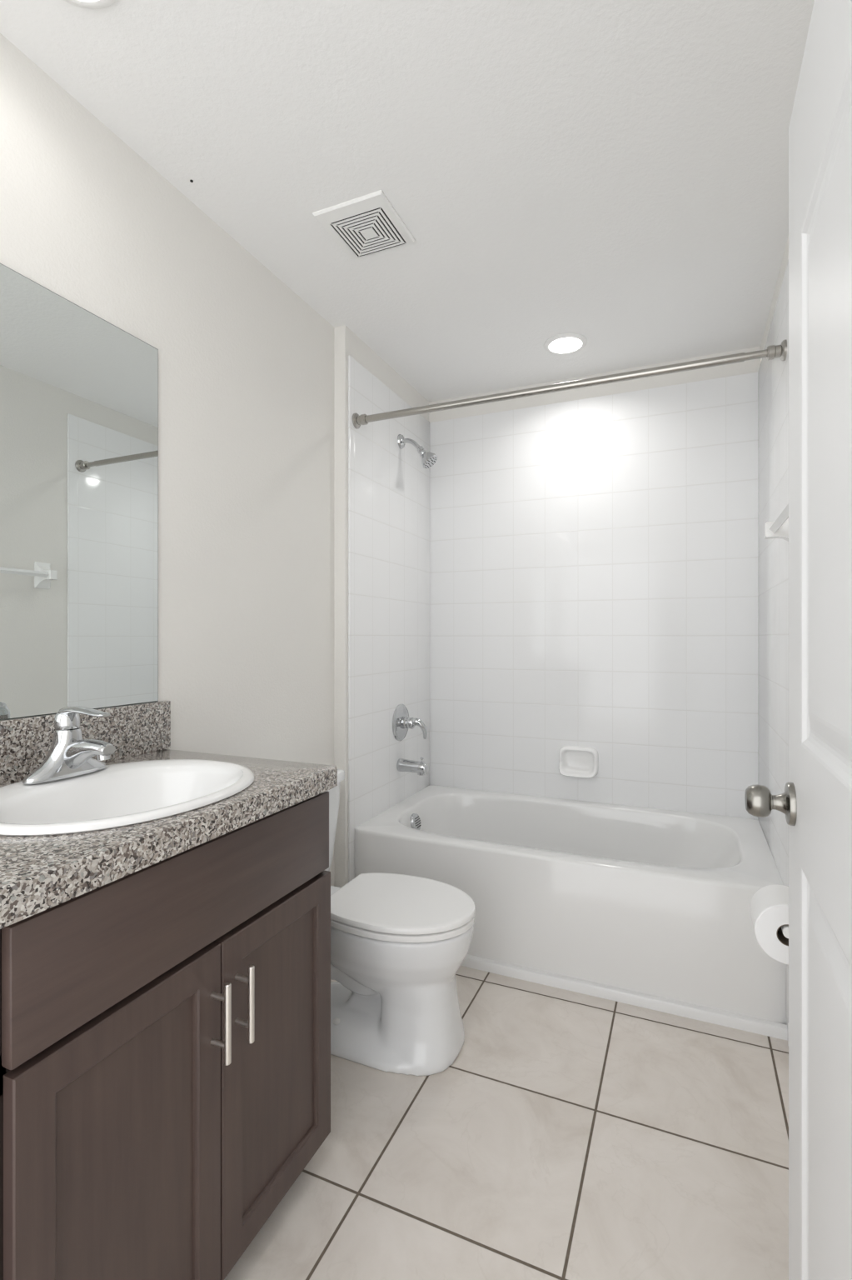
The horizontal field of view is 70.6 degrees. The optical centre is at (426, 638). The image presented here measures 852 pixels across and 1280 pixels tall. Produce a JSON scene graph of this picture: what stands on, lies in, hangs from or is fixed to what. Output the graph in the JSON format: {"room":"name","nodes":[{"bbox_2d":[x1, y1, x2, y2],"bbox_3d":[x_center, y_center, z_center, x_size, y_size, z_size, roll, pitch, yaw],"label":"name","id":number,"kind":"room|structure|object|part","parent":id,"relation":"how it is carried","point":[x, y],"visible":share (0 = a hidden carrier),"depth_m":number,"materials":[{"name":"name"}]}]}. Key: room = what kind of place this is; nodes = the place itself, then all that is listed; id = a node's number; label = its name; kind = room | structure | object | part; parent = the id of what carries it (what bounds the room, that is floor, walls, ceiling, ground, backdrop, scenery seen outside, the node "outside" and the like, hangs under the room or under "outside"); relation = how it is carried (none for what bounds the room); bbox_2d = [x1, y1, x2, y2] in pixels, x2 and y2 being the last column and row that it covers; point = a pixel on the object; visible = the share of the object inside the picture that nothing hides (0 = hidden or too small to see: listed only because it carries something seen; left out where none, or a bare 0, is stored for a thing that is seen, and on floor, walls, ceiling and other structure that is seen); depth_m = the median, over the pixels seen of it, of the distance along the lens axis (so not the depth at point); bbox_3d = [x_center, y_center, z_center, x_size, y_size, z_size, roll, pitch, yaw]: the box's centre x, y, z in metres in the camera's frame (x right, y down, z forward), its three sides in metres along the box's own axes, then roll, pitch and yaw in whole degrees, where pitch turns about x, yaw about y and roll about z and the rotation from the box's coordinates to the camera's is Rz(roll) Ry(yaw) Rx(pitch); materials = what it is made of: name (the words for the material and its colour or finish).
{"room":"bathroom","nodes":[
{"label":"bathroom","id":0,"kind":"room"},
{"bbox_2d":[0,33,429,887],"bbox_3d":[-0.715,-0.018,1.642,0.160,2.436,3.548,0,0,23],"label":"wall","id":1,"kind":"structure","parent":0,"point":[294,537],"depth_m":1.92,"materials":[{"name":"white paint"}]},
{"bbox_2d":[0,263,158,719],"bbox_3d":[-0.873,-0.298,1.215,0.006,0.930,0.818,0,0,23],"label":"mirror","id":2,"kind":"object","parent":1,"relation":"attached to","point":[79,392],"visible":1,"depth_m":1.36,"materials":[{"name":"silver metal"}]},
{"bbox_2d":[0,700,170,784],"bbox_3d":[-0.864,0.231,1.218,0.019,0.127,0.862,0,0,23],"label":"backsplash","id":3,"kind":"structure","parent":1,"relation":"attached to","point":[141,728],"depth_m":1.41,"materials":[{"name":"stone"}]},
{"bbox_2d":[392,704,427,740],"bbox_3d":[-0.064,0.392,2.784,0.129,0.172,0.172,0,0,23],"label":"shower valve","id":4,"kind":"object","parent":1,"relation":"attached to","point":[402,722],"visible":1,"depth_m":2.77,"materials":[{"name":"silver metal"}]},
{"bbox_3d":[-0.115,0.392,2.806,0.018,0.172,0.172,0,0,23],"label":"plate","id":5,"kind":"part","parent":4,"relation":"part of","materials":[{"name":"silver metal"}]},
{"bbox_3d":[-0.059,0.413,2.781,0.117,0.100,0.058,0,0,23],"label":"lever handle","id":6,"kind":"part","parent":4,"relation":"part of","materials":[{"name":"silver metal"}]},
{"bbox_2d":[396,757,428,775],"bbox_3d":[-0.063,0.584,2.772,0.139,0.080,0.062,0,0,23],"label":"tub spout","id":7,"kind":"object","parent":1,"relation":"attached to","point":[421,768],"visible":1,"depth_m":2.75,"materials":[{"name":"silver metal"}]},
{"bbox_2d":[397,434,437,468],"bbox_3d":[-0.039,-0.866,2.773,0.184,0.170,0.082,0,0,23],"label":"showerhead","id":8,"kind":"object","parent":1,"relation":"attached to","point":[428,459],"visible":1,"depth_m":2.76,"materials":[{"name":"silver metal"}]},
{"bbox_3d":[-0.072,-0.894,2.787,0.112,0.070,0.021,0,0,23],"label":"arm","id":9,"kind":"part","parent":8,"relation":"part of","materials":[{"name":"silver metal"}]},
{"bbox_2d":[352,339,787,428],"bbox_3d":[0.404,-0.878,2.133,1.504,0.060,0.060,0,0,23],"label":"shower curtain rod","id":10,"kind":"object","parent":1,"relation":"attached to","point":[773,352],"visible":1,"depth_m":2.06,"materials":[{"name":"silver metal"}]},
{"bbox_2d":[0,0,814,402],"bbox_3d":[0.026,-1.286,1.322,1.774,0.100,3.548,0,0,23],"label":"ceiling","id":11,"kind":"structure","parent":0,"point":[614,174],"depth_m":1.52,"materials":[{"name":"white paint"}]},
{"bbox_2d":[63,0,116,9],"bbox_3d":[-0.650,-1.231,1.092,0.176,0.010,0.176,0,0,23],"label":"recessed light","id":12,"kind":"object","parent":11,"relation":"in","point":[89,4],"visible":1,"depth_m":1.16,"materials":[{"name":"white glass"}]},
{"bbox_2d":[312,190,415,259],"bbox_3d":[-0.183,-1.231,1.808,0.226,0.011,0.226,0,0,23],"label":"ceiling vent","id":13,"kind":"object","parent":11,"relation":"in","point":[368,224],"visible":1,"depth_m":1.79,"materials":[{"name":"white plastic"}]},
{"bbox_2d":[330,208,406,257],"bbox_3d":[-0.175,-1.226,1.825,0.171,0.002,0.171,0,0,23],"label":"grille","id":14,"kind":"object","parent":13,"relation":"attached to","point":[363,232],"depth_m":1.81,"materials":[{"name":"white plastic"}]},
{"bbox_2d":[544,332,587,354],"bbox_3d":[0.582,-1.231,2.524,0.176,0.010,0.176,0,0,23],"label":"recessed light","id":15,"kind":"object","parent":11,"relation":"in","point":[563,343],"visible":1,"depth_m":2.51,"materials":[{"name":"white glass"}]},
{"bbox_2d":[224,965,789,1279],"bbox_3d":[0.026,1.250,1.322,1.774,0.100,3.548,0,0,23],"label":"floor","id":16,"kind":"structure","parent":0,"point":[569,1135],"depth_m":1.39,"materials":[{"name":"tile"}]},
{"bbox_2d":[0,791,330,1279],"bbox_3d":[-0.596,0.771,1.136,0.573,0.857,0.754,0,0,23],"label":"vanity cabinet","id":17,"kind":"object","parent":16,"relation":"on","point":[165,1025],"visible":0.94,"depth_m":0.95,"materials":[{"name":"brown wood"}]},
{"bbox_3d":[-0.440,0.835,0.898,0.020,0.598,0.356,0,0,23],"label":"door","id":18,"kind":"part","parent":17,"relation":"part of","materials":[{"name":"brown wood"}]},
{"bbox_3d":[-0.372,0.437,1.056,0.020,0.174,0.707,0,0,23],"label":"drawer","id":19,"kind":"part","parent":17,"relation":"part of","materials":[{"name":"brown wood"}]},
{"bbox_2d":[0,700,337,929],"bbox_3d":[-0.621,0.254,1.113,0.549,0.173,0.862,0,0,23],"label":"countertop","id":20,"kind":"structure","parent":17,"relation":"on","point":[38,874],"depth_m":1.04,"materials":[{"name":"stone"}]},
{"bbox_2d":[22,706,115,784],"bbox_3d":[-0.723,0.209,1.213,0.154,0.142,0.166,0,0,-35],"label":"faucet","id":21,"kind":"object","parent":20,"relation":"on","point":[69,755],"visible":1,"depth_m":1.20,"materials":[{"name":"silver metal"}]},
{"bbox_3d":[-0.697,0.163,1.218,0.137,0.050,0.047,0,0,23],"label":"lever handle","id":22,"kind":"part","parent":21,"relation":"part of","materials":[{"name":"silver metal"}]},
{"bbox_3d":[-0.685,0.241,1.213,0.127,0.078,0.046,0,0,23],"label":"spout","id":23,"kind":"part","parent":21,"relation":"part of","materials":[{"name":"silver metal"}]},
{"bbox_2d":[0,759,254,835],"bbox_3d":[-0.584,0.362,1.151,0.444,0.164,0.524,0,0,23],"label":"sink","id":24,"kind":"object","parent":20,"relation":"in","point":[117,795],"visible":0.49,"depth_m":1.23,"materials":[{"name":"white ceramic"}]},
{"bbox_3d":[-0.352,0.655,1.030,0.041,0.136,0.012,0,0,23],"label":"handle","id":25,"kind":"part","parent":17,"relation":"part of","materials":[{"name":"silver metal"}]},
{"bbox_3d":[-0.328,0.655,1.085,0.041,0.136,0.012,0,0,23],"label":"handle","id":26,"kind":"part","parent":17,"relation":"part of","materials":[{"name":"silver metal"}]},
{"bbox_3d":[-0.298,0.835,1.226,0.020,0.598,0.352,0,0,23],"label":"door","id":27,"kind":"part","parent":17,"relation":"part of","materials":[{"name":"brown wood"}]},
{"bbox_2d":[324,768,475,1076],"bbox_3d":[-0.200,0.831,1.862,0.721,0.744,0.412,0,0,23],"label":"toilet","id":28,"kind":"object","parent":16,"relation":"on","point":[400,942],"visible":0.66,"depth_m":1.70,"materials":[{"name":"white ceramic"}]},
{"bbox_3d":[-0.444,0.661,1.967,0.180,0.333,0.386,0,0,23],"label":"tank","id":29,"kind":"part","parent":28,"relation":"part of","materials":[{"name":"white ceramic"}]},
{"bbox_3d":[-0.440,0.476,1.966,0.197,0.035,0.412,0,0,23],"label":"tank lid","id":30,"kind":"part","parent":28,"relation":"part of","materials":[{"name":"white ceramic"}]},
{"bbox_3d":[-0.196,1.015,1.862,0.707,0.376,0.352,0,0,23],"label":"bowl","id":31,"kind":"part","parent":28,"relation":"part of","materials":[{"name":"white ceramic"}]},
{"bbox_3d":[-0.070,0.814,1.808,0.438,0.018,0.358,0,0,23],"label":"seat","id":32,"kind":"part","parent":28,"relation":"part of","materials":[{"name":"white plastic"}]},
{"bbox_3d":[-0.076,0.806,1.811,0.454,0.046,0.360,0,0,23],"label":"lid","id":33,"kind":"part","parent":28,"relation":"part of","materials":[{"name":"white plastic"}]},
{"bbox_2d":[355,785,786,1024],"bbox_3d":[0.552,0.982,2.475,1.503,0.437,0.794,0,0,23],"label":"bathtub","id":34,"kind":"object","parent":16,"relation":"on","point":[656,902],"visible":0.91,"depth_m":2.12,"materials":[{"name":"white ceramic"}]},
{"bbox_3d":[-0.050,0.832,2.717,0.038,0.081,0.082,0,0,23],"label":"overflow plate","id":35,"kind":"part","parent":34,"relation":"part of","materials":[{"name":"silver metal"}]},
{"bbox_2d":[460,954,788,1040],"bbox_3d":[0.391,1.181,2.102,1.504,0.037,0.018,0,0,23],"label":"trim","id":36,"kind":"structure","parent":34,"relation":"attached to","point":[758,1026],"depth_m":1.97,"materials":[{"name":"white paint"}]},
{"bbox_2d":[429,345,760,819],"bbox_3d":[0.731,-0.018,2.890,1.524,2.436,0.110,0,0,23],"label":"wall","id":37,"kind":"structure","parent":0,"point":[594,549],"depth_m":2.79,"materials":[{"name":"white tile"}]},
{"bbox_2d":[559,745,599,778],"bbox_3d":[0.705,0.578,2.810,0.182,0.140,0.057,0,0,23],"label":"soap dish","id":38,"kind":"object","parent":37,"relation":"attached to","point":[574,761],"visible":1,"depth_m":2.82,"materials":[{"name":"white ceramic"}]},
{"bbox_2d":[758,235,789,1029],"bbox_3d":[0.790,-0.018,0.992,0.110,2.436,3.548,0,0,23],"label":"wall","id":39,"kind":"structure","parent":0,"point":[773,375],"depth_m":2.04,"materials":[{"name":"white paint"}]},
{"bbox_2d":[764,503,789,541],"bbox_3d":[0.864,-0.302,1.386,0.086,0.124,0.696,0,0,23],"label":"towel bar","id":40,"kind":"object","parent":39,"relation":"attached to","point":[779,528],"visible":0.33,"depth_m":1.65,"materials":[{"name":"white ceramic"}]},
{"bbox_2d":[781,925,789,938],"bbox_3d":[0.759,0.557,1.194,0.128,0.060,0.163,0,0,23],"label":"toilet paper holder","id":41,"kind":"object","parent":39,"relation":"attached to","point":[785,928],"visible":0.08,"depth_m":1.14,"materials":[{"name":"silver metal"}]},
{"bbox_2d":[750,885,789,964],"bbox_3d":[0.708,0.563,1.189,0.114,0.114,0.105,0,0,23],"label":"toilet paper roll","id":42,"kind":"object","parent":41,"relation":"hanging from","point":[769,907],"visible":0.61,"depth_m":1.16,"materials":[{"name":"white paper"}]},
{"bbox_2d":[745,0,851,1279],"bbox_3d":[0.433,0.173,0.652,0.102,2.030,0.762,0,0,23],"label":"door","id":43,"kind":"structure","parent":39,"relation":"in","point":[816,802],"depth_m":0.76,"materials":[{"name":"white paint"}]},
{"bbox_3d":[0.545,0.262,0.967,0.056,0.051,0.051,0,0,23],"label":"knob","id":44,"kind":"part","parent":43,"relation":"part of","materials":[{"name":"silver metal"}]}
]}

